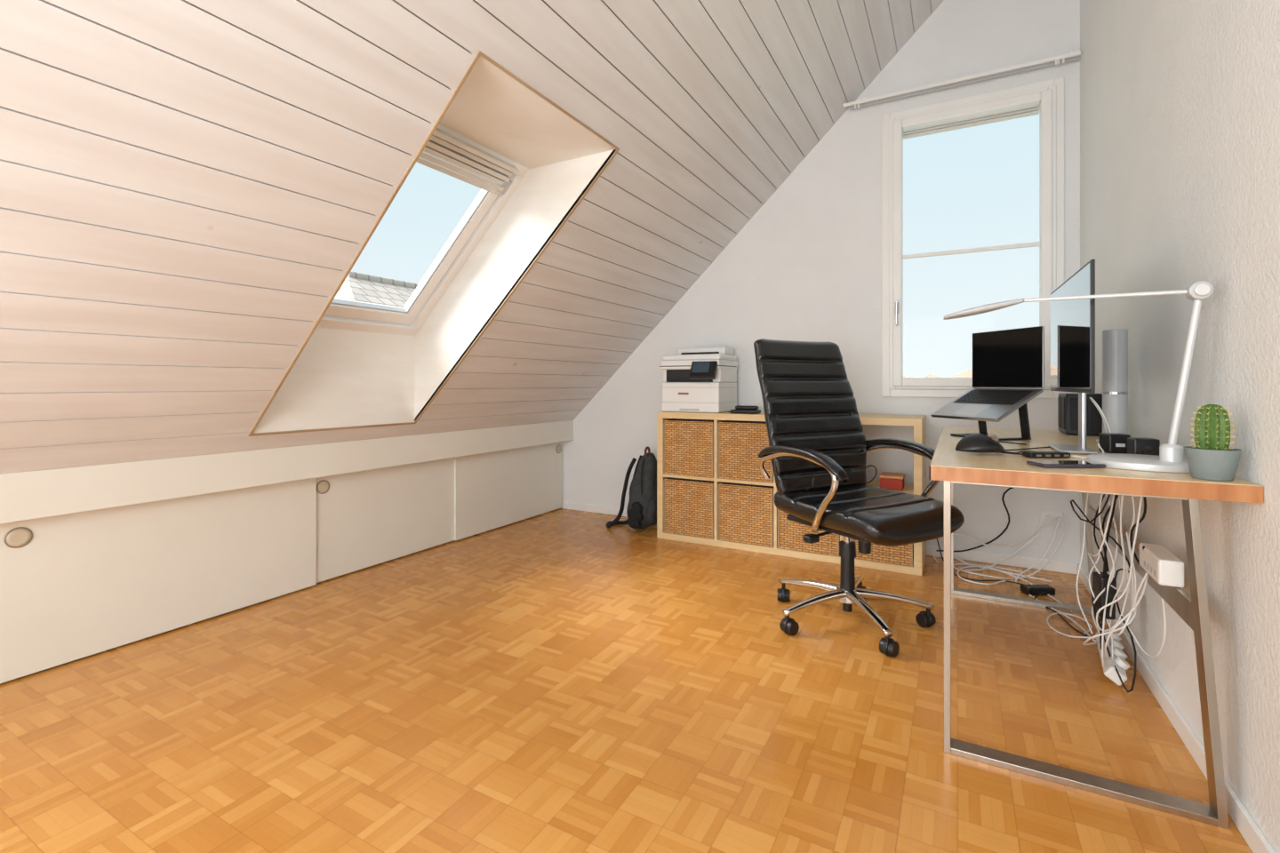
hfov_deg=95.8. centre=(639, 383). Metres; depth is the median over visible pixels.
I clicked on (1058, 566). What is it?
baseboard
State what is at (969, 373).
village
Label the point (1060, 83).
window frame
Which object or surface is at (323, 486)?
door handle
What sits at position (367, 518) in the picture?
door
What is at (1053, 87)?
window
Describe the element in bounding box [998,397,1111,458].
cables
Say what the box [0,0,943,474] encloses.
ceiling
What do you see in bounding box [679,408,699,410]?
tray
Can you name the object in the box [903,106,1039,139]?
roller shutter
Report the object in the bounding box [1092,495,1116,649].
power cable
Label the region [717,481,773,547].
wicker basket
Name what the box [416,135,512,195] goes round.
rolled blind
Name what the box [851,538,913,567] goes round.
wicker basket
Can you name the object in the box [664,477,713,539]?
wicker basket
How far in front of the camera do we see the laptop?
2.19 m
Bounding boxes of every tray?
[660,401,734,403]
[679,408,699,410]
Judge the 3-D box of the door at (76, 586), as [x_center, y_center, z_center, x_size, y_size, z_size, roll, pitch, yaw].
[-1.798,0.692,2.267,0.021,0.521,1.080,0,0,29]
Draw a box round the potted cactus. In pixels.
[1183,404,1242,480]
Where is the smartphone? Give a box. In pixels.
[1026,460,1106,467]
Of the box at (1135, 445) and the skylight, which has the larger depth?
the skylight
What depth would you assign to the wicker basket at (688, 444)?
3.51 m
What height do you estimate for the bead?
0.599 m
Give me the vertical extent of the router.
0.065 m
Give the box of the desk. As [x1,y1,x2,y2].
[929,426,1263,829]
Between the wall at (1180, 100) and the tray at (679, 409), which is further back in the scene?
the tray at (679, 409)
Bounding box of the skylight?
[247,52,617,433]
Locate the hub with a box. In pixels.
[1022,451,1070,457]
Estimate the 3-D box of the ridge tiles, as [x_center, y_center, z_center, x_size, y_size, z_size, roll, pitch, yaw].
[-4.340,-2.240,14.939,0.180,0.180,7.000,0,0,29]
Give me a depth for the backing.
2.20 m
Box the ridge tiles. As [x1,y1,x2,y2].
[348,271,418,288]
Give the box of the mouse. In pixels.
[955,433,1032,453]
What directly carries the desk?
on the floor
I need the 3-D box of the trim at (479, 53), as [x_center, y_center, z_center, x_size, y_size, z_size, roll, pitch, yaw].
[-0.833,-0.396,2.378,1.260,1.212,0.813,0,0,29]
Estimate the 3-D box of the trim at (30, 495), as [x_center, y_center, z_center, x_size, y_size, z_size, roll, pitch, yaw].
[-1.762,0.353,2.292,0.154,0.154,4.920,0,0,29]
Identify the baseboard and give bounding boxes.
[562,501,1077,574]
[1077,563,1276,852]
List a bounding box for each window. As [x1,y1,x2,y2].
[324,176,511,324]
[888,85,1055,390]
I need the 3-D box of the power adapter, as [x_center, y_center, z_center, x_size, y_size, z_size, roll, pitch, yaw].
[1.817,0.942,2.641,0.130,0.034,0.056,0,0,0]
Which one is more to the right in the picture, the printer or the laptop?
the laptop
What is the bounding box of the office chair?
[753,338,964,657]
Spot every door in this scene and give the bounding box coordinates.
[0,478,316,683]
[316,457,454,583]
[454,441,562,541]
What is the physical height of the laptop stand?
0.168 m
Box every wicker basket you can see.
[664,418,713,478]
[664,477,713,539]
[717,420,773,482]
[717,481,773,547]
[777,509,839,556]
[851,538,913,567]
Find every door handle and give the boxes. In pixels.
[6,528,31,546]
[317,480,328,493]
[556,445,560,453]
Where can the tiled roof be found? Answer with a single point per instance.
(354, 289)
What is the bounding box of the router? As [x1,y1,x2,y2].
[1139,543,1183,587]
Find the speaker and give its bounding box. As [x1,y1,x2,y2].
[1057,392,1102,435]
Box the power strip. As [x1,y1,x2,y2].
[1095,629,1129,686]
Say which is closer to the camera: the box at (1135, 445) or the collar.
the box at (1135, 445)
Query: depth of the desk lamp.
1.37 m
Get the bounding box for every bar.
[432,128,519,174]
[902,241,1039,259]
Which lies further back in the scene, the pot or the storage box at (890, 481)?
the storage box at (890, 481)
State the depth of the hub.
1.59 m
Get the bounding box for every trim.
[0,420,573,524]
[248,50,619,436]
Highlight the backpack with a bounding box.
[606,446,656,528]
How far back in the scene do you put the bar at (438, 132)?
2.35 m
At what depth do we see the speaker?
2.30 m
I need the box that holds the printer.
[659,346,737,413]
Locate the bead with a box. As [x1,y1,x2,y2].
[330,189,487,313]
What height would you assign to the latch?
0.065 m
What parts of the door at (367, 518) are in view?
finger pull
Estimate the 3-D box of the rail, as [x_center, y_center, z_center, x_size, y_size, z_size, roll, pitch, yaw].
[1.696,-1.619,3.142,1.115,0.052,0.100,0,0,29]
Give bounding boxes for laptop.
[930,326,1044,422]
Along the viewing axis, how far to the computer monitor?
1.71 m
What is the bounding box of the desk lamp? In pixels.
[944,280,1213,472]
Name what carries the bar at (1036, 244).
attached to the window at (1053, 87)
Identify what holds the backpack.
on the floor
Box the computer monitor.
[1048,259,1098,455]
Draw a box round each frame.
[317,124,528,335]
[881,76,1064,399]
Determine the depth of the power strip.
1.86 m
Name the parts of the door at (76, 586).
finger pull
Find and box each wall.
[560,0,1079,563]
[1080,0,1279,852]
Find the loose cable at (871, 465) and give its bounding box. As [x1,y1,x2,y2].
[865,464,877,483]
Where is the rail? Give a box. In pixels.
[843,49,1080,109]
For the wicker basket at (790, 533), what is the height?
0.338 m
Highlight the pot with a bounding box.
[1183,446,1242,480]
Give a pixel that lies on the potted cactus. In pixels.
(1212, 458)
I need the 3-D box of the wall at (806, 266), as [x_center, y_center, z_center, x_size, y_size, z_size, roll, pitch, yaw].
[0.814,-0.891,3.826,3.340,3.702,0.250,0,0,29]
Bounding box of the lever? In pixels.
[895,302,897,325]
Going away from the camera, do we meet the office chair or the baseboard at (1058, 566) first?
the office chair
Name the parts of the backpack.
carry handle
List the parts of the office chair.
arm, caster stem, arm, backrest, arm, height lever, arm, tilt knob, seat, arm, arm, caster stem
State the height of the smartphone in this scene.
0.009 m
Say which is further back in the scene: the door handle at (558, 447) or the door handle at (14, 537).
the door handle at (558, 447)
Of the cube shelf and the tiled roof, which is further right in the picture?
the cube shelf
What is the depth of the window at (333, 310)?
2.76 m
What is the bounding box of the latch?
[496,179,511,194]
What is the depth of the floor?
1.64 m
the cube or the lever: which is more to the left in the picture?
the lever
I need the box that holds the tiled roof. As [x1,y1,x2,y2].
[334,275,415,307]
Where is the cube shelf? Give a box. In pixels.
[656,411,926,575]
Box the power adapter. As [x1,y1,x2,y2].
[1020,584,1055,595]
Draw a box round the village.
[903,368,972,377]
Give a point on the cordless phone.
(739, 409)
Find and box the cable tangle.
[930,487,1166,692]
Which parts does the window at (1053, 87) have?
sash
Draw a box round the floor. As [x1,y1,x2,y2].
[0,508,1252,852]
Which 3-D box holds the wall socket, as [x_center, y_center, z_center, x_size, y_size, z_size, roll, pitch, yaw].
[2.102,0.690,2.952,0.100,0.080,0.040,0,0,29]
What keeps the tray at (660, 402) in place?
on the printer
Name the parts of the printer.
lid, control panel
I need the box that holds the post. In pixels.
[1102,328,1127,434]
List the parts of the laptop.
lid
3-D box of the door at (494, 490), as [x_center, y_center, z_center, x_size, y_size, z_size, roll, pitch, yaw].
[-0.861,0.692,3.978,0.021,0.521,1.082,0,0,29]
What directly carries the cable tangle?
on the floor
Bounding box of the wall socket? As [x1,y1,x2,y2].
[1039,509,1063,527]
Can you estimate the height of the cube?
0.055 m
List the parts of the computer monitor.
panel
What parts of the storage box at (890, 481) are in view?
lid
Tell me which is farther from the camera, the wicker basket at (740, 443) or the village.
the village
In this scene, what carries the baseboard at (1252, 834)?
attached to the wall at (1180, 100)
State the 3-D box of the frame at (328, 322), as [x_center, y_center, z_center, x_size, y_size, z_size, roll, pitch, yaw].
[-1.063,-0.670,2.502,0.927,0.897,0.880,0,0,29]
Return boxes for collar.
[1102,392,1127,394]
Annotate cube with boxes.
[1099,432,1130,453]
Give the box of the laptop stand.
[950,403,1031,440]
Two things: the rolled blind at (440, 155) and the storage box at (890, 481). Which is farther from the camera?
the storage box at (890, 481)
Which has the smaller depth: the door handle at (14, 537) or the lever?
the door handle at (14, 537)
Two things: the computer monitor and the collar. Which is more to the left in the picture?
the computer monitor
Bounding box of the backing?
[184,0,816,246]
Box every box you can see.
[879,472,904,490]
[1127,437,1159,455]
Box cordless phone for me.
[728,405,760,414]

